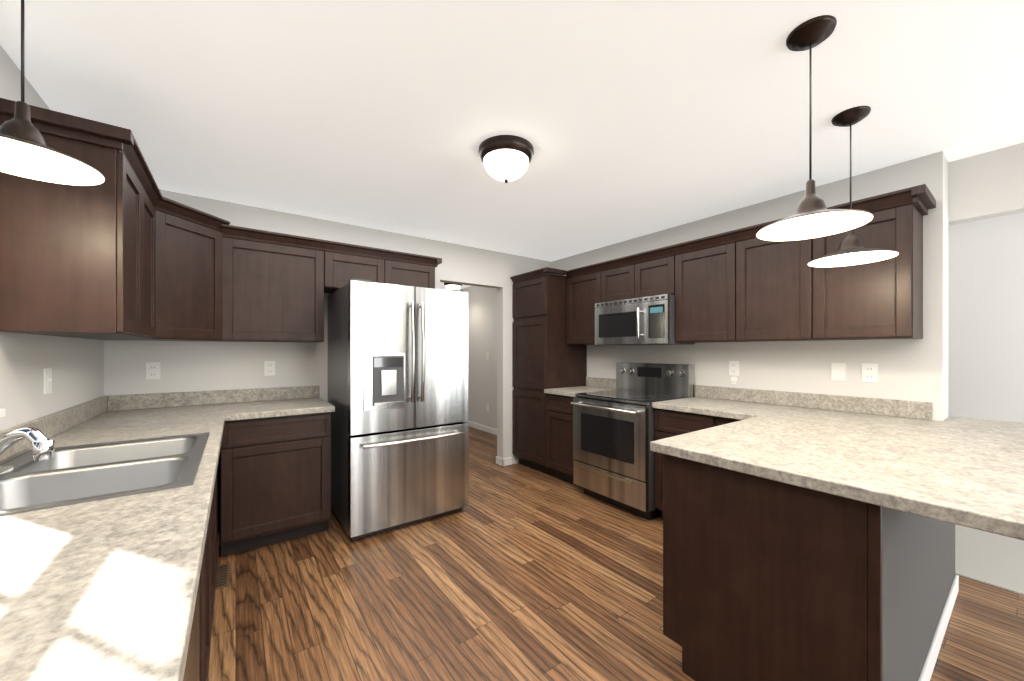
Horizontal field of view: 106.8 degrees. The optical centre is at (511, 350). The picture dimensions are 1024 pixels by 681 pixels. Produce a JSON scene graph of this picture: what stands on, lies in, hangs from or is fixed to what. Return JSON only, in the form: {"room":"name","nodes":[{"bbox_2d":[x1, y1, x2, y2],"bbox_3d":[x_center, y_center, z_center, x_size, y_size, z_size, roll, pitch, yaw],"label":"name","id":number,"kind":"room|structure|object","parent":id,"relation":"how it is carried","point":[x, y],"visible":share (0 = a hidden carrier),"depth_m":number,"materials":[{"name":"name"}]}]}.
{"room":"kitchen","nodes":[
{"label":"kitchen","id":0,"kind":"room"},
{"bbox_2d":[0,45,103,430],"bbox_3d":[-0.880,0.095,-0.065,0.120,2.410,6.370,0,0,-36],"label":"wall","id":1,"kind":"structure","parent":0,"point":[76,365],"depth_m":1.63,"materials":[{"name":"white paint"}]},
{"bbox_2d":[0,409,5,416],"bbox_3d":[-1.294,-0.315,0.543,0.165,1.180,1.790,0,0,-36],"label":"outlet","id":2,"kind":"object","parent":1,"relation":"in","point":[2,412],"depth_m":1.30,"materials":[{"name":"white plastic"}]},
{"bbox_2d":[44,368,51,393],"bbox_3d":[-2.092,0.135,1.719,0.014,0.115,0.072,0,0,-36],"label":"outlet","id":3,"kind":"object","parent":1,"relation":"attached to","point":[47,371],"depth_m":1.71,"materials":[{"name":"white plastic"}]},
{"bbox_2d":[104,189,550,463],"bbox_3d":[-1.018,0.095,3.698,4.080,2.410,0.120,0,0,-36],"label":"wall","id":4,"kind":"structure","parent":0,"point":[188,366],"depth_m":3.06,"materials":[{"name":"white paint"}]},
{"bbox_2d":[146,362,159,379],"bbox_3d":[-2.441,0.135,2.585,0.072,0.115,0.008,0,0,-36],"label":"outlet","id":5,"kind":"object","parent":4,"relation":"attached to","point":[152,368],"depth_m":2.58,"materials":[{"name":"white plastic"}]},
{"bbox_2d":[0,98,441,342],"bbox_3d":[-1.317,-0.472,2.520,2.208,0.805,1.430,0,0,-36],"label":"upper cabinet","id":6,"kind":"object","parent":4,"relation":"attached to","point":[125,250],"visible":0.81,"depth_m":1.82,"materials":[{"name":"brown wood"}]},
{"bbox_2d":[264,361,274,375],"bbox_3d":[-1.899,0.135,2.979,0.072,0.115,0.008,0,0,-36],"label":"outlet","id":7,"kind":"object","parent":4,"relation":"attached to","point":[269,366],"depth_m":2.97,"materials":[{"name":"white plastic"}]},
{"bbox_2d":[496,456,511,463],"bbox_3d":[0.144,1.258,4.624,0.812,0.085,0.012,0,0,-36],"label":"baseboard","id":8,"kind":"structure","parent":4,"relation":"attached to","point":[504,461],"depth_m":4.32,"materials":[{"name":"white wood"}]},
{"bbox_2d":[460,286,496,429],"bbox_3d":[-0.487,0.095,6.302,0.100,2.410,3.470,0,0,-36],"label":"wall","id":9,"kind":"structure","parent":0,"point":[482,341],"depth_m":6.19,"materials":[{"name":"white paint"}]},
{"bbox_2d":[465,421,496,434],"bbox_3d":[-0.177,1.258,5.780,0.012,0.085,2.260,0,0,-36],"label":"baseboard","id":10,"kind":"structure","parent":9,"relation":"attached to","point":[490,430],"depth_m":6.19,"materials":[{"name":"white wood"}]},
{"bbox_2d":[0,0,1023,289],"bbox_3d":[0.329,-1.150,2.958,5.630,0.080,9.840,0,0,-36],"label":"ceiling","id":11,"kind":"structure","parent":0,"point":[630,118],"depth_m":1.66,"materials":[{"name":"white paint"}]},
{"bbox_2d":[0,0,104,185],"bbox_3d":[-1.390,-0.815,1.079,0.320,0.590,0.320,0,0,-36],"label":"light","id":12,"kind":"object","parent":11,"relation":"hanging from","point":[26,151],"visible":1,"depth_m":1.09,"materials":[{"name":"white glass"}]},
{"bbox_2d":[444,283,461,289],"bbox_3d":[-0.957,-1.019,6.165,0.300,0.182,0.300,0,0,-36],"label":"light","id":13,"kind":"object","parent":11,"relation":"attached to","point":[448,286],"visible":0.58,"depth_m":6.07,"materials":[{"name":"white glass"}]},
{"bbox_2d":[479,135,533,182],"bbox_3d":[-0.032,-1.019,2.103,0.306,0.182,0.306,0,0,-36],"label":"kitchen ceiling light","id":14,"kind":"object","parent":11,"relation":"attached to","point":[505,158],"visible":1,"depth_m":2.01,"materials":[{"name":"white glass"}]},
{"bbox_2d":[756,15,873,240],"bbox_3d":[1.040,-0.759,1.324,0.320,0.700,0.320,0,0,-36],"label":"light","id":15,"kind":"object","parent":11,"relation":"hanging from","point":[813,217],"visible":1,"depth_m":1.32,"materials":[{"name":"white glass"}]},
{"bbox_2d":[808,106,898,266],"bbox_3d":[1.593,-0.759,1.788,0.320,0.700,0.320,0,0,-36],"label":"light","id":16,"kind":"object","parent":11,"relation":"hanging from","point":[852,250],"visible":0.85,"depth_m":1.78,"materials":[{"name":"white glass"}]},
{"bbox_2d":[208,426,1023,680],"bbox_3d":[-0.249,1.330,2.538,4.200,0.060,9.840,0,0,-36],"label":"floor","id":17,"kind":"structure","parent":0,"point":[517,572],"depth_m":1.96,"materials":[{"name":"brown wood"}]},
{"bbox_2d":[183,578,199,680],"bbox_3d":[-0.979,0.867,0.692,0.605,0.866,0.606,0,0,-36],"label":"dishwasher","id":18,"kind":"object","parent":17,"relation":"on","point":[192,670],"visible":0.04,"depth_m":0.99,"materials":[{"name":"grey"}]},
{"bbox_2d":[216,562,229,589],"bbox_3d":[-1.691,1.296,2.183,0.110,0.006,0.280,0,0,-36],"label":"floor vent","id":19,"kind":"object","parent":17,"relation":"in","point":[223,575],"visible":0.65,"depth_m":2.19,"materials":[{"name":"brown metal"}]},
{"bbox_2d":[200,412,330,680],"bbox_3d":[-0.660,0.866,0.786,1.233,0.868,5.008,0,0,-36],"label":"base cabinet","id":20,"kind":"object","parent":17,"relation":"on","point":[272,485],"visible":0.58,"depth_m":2.47,"materials":[{"name":"brown wood"}]},
{"bbox_2d":[0,385,334,680],"bbox_3d":[-0.646,0.358,0.784,1.253,0.140,5.028,0,0,-36],"label":"countertop","id":21,"kind":"structure","parent":20,"relation":"on","point":[103,590],"depth_m":0.72,"materials":[{"name":"stone"}]},
{"bbox_2d":[0,427,54,476],"bbox_3d":[-1.504,0.303,1.159,0.204,0.161,0.287,0,0,-36],"label":"faucet","id":22,"kind":"object","parent":21,"relation":"on","point":[43,444],"visible":1,"depth_m":1.10,"materials":[{"name":"silver metal"}]},
{"bbox_2d":[0,432,209,515],"bbox_3d":[-1.396,0.475,1.279,0.555,0.188,0.850,0,0,-36],"label":"sink","id":23,"kind":"object","parent":21,"relation":"in","point":[70,475],"visible":0.54,"depth_m":1.30,"materials":[{"name":"silver metal"}]},
{"bbox_2d":[328,279,467,539],"bbox_3d":[-0.931,0.405,3.103,0.900,1.790,0.885,0,0,-36],"label":"refrigerator","id":24,"kind":"object","parent":17,"relation":"on","point":[398,377],"visible":1,"depth_m":2.77,"materials":[{"name":"silver metal"}]},
{"bbox_2d":[510,267,586,475],"bbox_3d":[0.421,0.228,4.268,0.638,2.145,0.630,0,0,-36],"label":"pantry cabinet","id":25,"kind":"object","parent":17,"relation":"on","point":[546,355],"visible":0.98,"depth_m":4.06,"materials":[{"name":"brown wood"}]},
{"bbox_2d":[571,362,693,519],"bbox_3d":[1.023,0.708,3.314,0.758,1.185,0.752,0,0,-36],"label":"range","id":26,"kind":"object","parent":17,"relation":"on","point":[613,438],"visible":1,"depth_m":3.15,"materials":[{"name":"grey metal"}]},
{"bbox_2d":[546,393,881,680],"bbox_3d":[0.935,0.866,2.652,1.705,0.868,2.684,0,0,-36],"label":"base cabinet","id":27,"kind":"object","parent":17,"relation":"on","point":[764,579],"visible":0.56,"depth_m":1.32,"materials":[{"name":"brown wood"}]},
{"bbox_2d":[544,377,615,396],"bbox_3d":[0.720,0.358,3.860,0.633,0.140,0.476,0,0,-36],"label":"countertop","id":28,"kind":"structure","parent":27,"relation":"on","point":[594,384],"depth_m":3.93,"materials":[{"name":"stone"}]},
{"bbox_2d":[650,385,1023,540],"bbox_3d":[1.521,0.358,2.062,2.015,0.140,1.848,0,0,-36],"label":"countertop","id":29,"kind":"structure","parent":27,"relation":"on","point":[911,457],"depth_m":1.50,"materials":[{"name":"stone"}]},
{"bbox_2d":[882,507,954,680],"bbox_3d":[1.726,0.866,1.585,1.681,0.868,0.025,0,0,-36],"label":"wall","id":30,"kind":"structure","parent":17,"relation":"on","point":[918,564],"depth_m":1.33,"materials":[{"name":"grey paint"}]},
{"bbox_2d":[918,575,958,680],"bbox_3d":[1.737,1.258,1.569,1.681,0.085,0.012,0,0,-36],"label":"baseboard","id":31,"kind":"structure","parent":30,"relation":"attached to","point":[931,657],"depth_m":1.66,"materials":[{"name":"white wood"}]},
{"bbox_2d":[551,151,947,420],"bbox_3d":[1.528,0.095,3.477,0.220,2.410,3.230,0,0,-36],"label":"wall","id":32,"kind":"structure","parent":0,"point":[912,369],"depth_m":2.50,"materials":[{"name":"white paint"}]},
{"bbox_2d":[729,361,738,383],"bbox_3d":[1.743,0.168,2.985,0.008,0.180,0.072,0,0,-36],"label":"outlet","id":33,"kind":"object","parent":32,"relation":"attached to","point":[733,365],"depth_m":2.98,"materials":[{"name":"white plastic"}]},
{"bbox_2d":[566,184,935,344],"bbox_3d":[1.462,-0.458,3.077,0.353,0.775,2.610,0,0,-36],"label":"upper cabinet","id":34,"kind":"object","parent":32,"relation":"attached to","point":[745,284],"visible":0.81,"depth_m":2.48,"materials":[{"name":"brown wood"}]},
{"bbox_2d":[595,294,694,345],"bbox_3d":[1.151,-0.253,3.407,0.469,0.395,0.752,0,0,-36],"label":"microwave","id":35,"kind":"object","parent":34,"relation":"attached to","point":[649,320],"visible":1,"depth_m":3.22,"materials":[{"name":"grey metal"}]},
{"bbox_2d":[831,363,845,380],"bbox_3d":[2.117,0.135,2.465,0.014,0.115,0.072,0,0,-36],"label":"outlet","id":36,"kind":"object","parent":32,"relation":"attached to","point":[838,370],"depth_m":2.46,"materials":[{"name":"white plastic"}]},
{"bbox_2d":[862,363,877,382],"bbox_3d":[2.208,0.135,2.346,0.008,0.115,0.072,0,0,-36],"label":"outlet","id":37,"kind":"object","parent":32,"relation":"attached to","point":[869,372],"depth_m":2.34,"materials":[{"name":"white plastic"}]},
{"bbox_2d":[948,212,1023,422],"bbox_3d":[3.542,0.095,3.223,0.120,2.410,6.250,0,0,-36],"label":"wall","id":38,"kind":"structure","parent":0,"point":[985,318],"depth_m":2.93,"materials":[{"name":"white paint"}]},
{"bbox_2d":[948,142,1023,224],"bbox_3d":[3.371,-0.935,1.213,0.100,0.350,3.200,0,0,-36],"label":"wall","id":39,"kind":"structure","parent":0,"point":[986,185],"depth_m":2.12,"materials":[{"name":"white paint"}]},
{"bbox_2d":[955,524,1023,594],"bbox_3d":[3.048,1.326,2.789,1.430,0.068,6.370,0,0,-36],"label":"wall","id":40,"kind":"structure","parent":0,"point":[992,559],"depth_m":2.37,"materials":[{"name":"white paint"}]}
]}

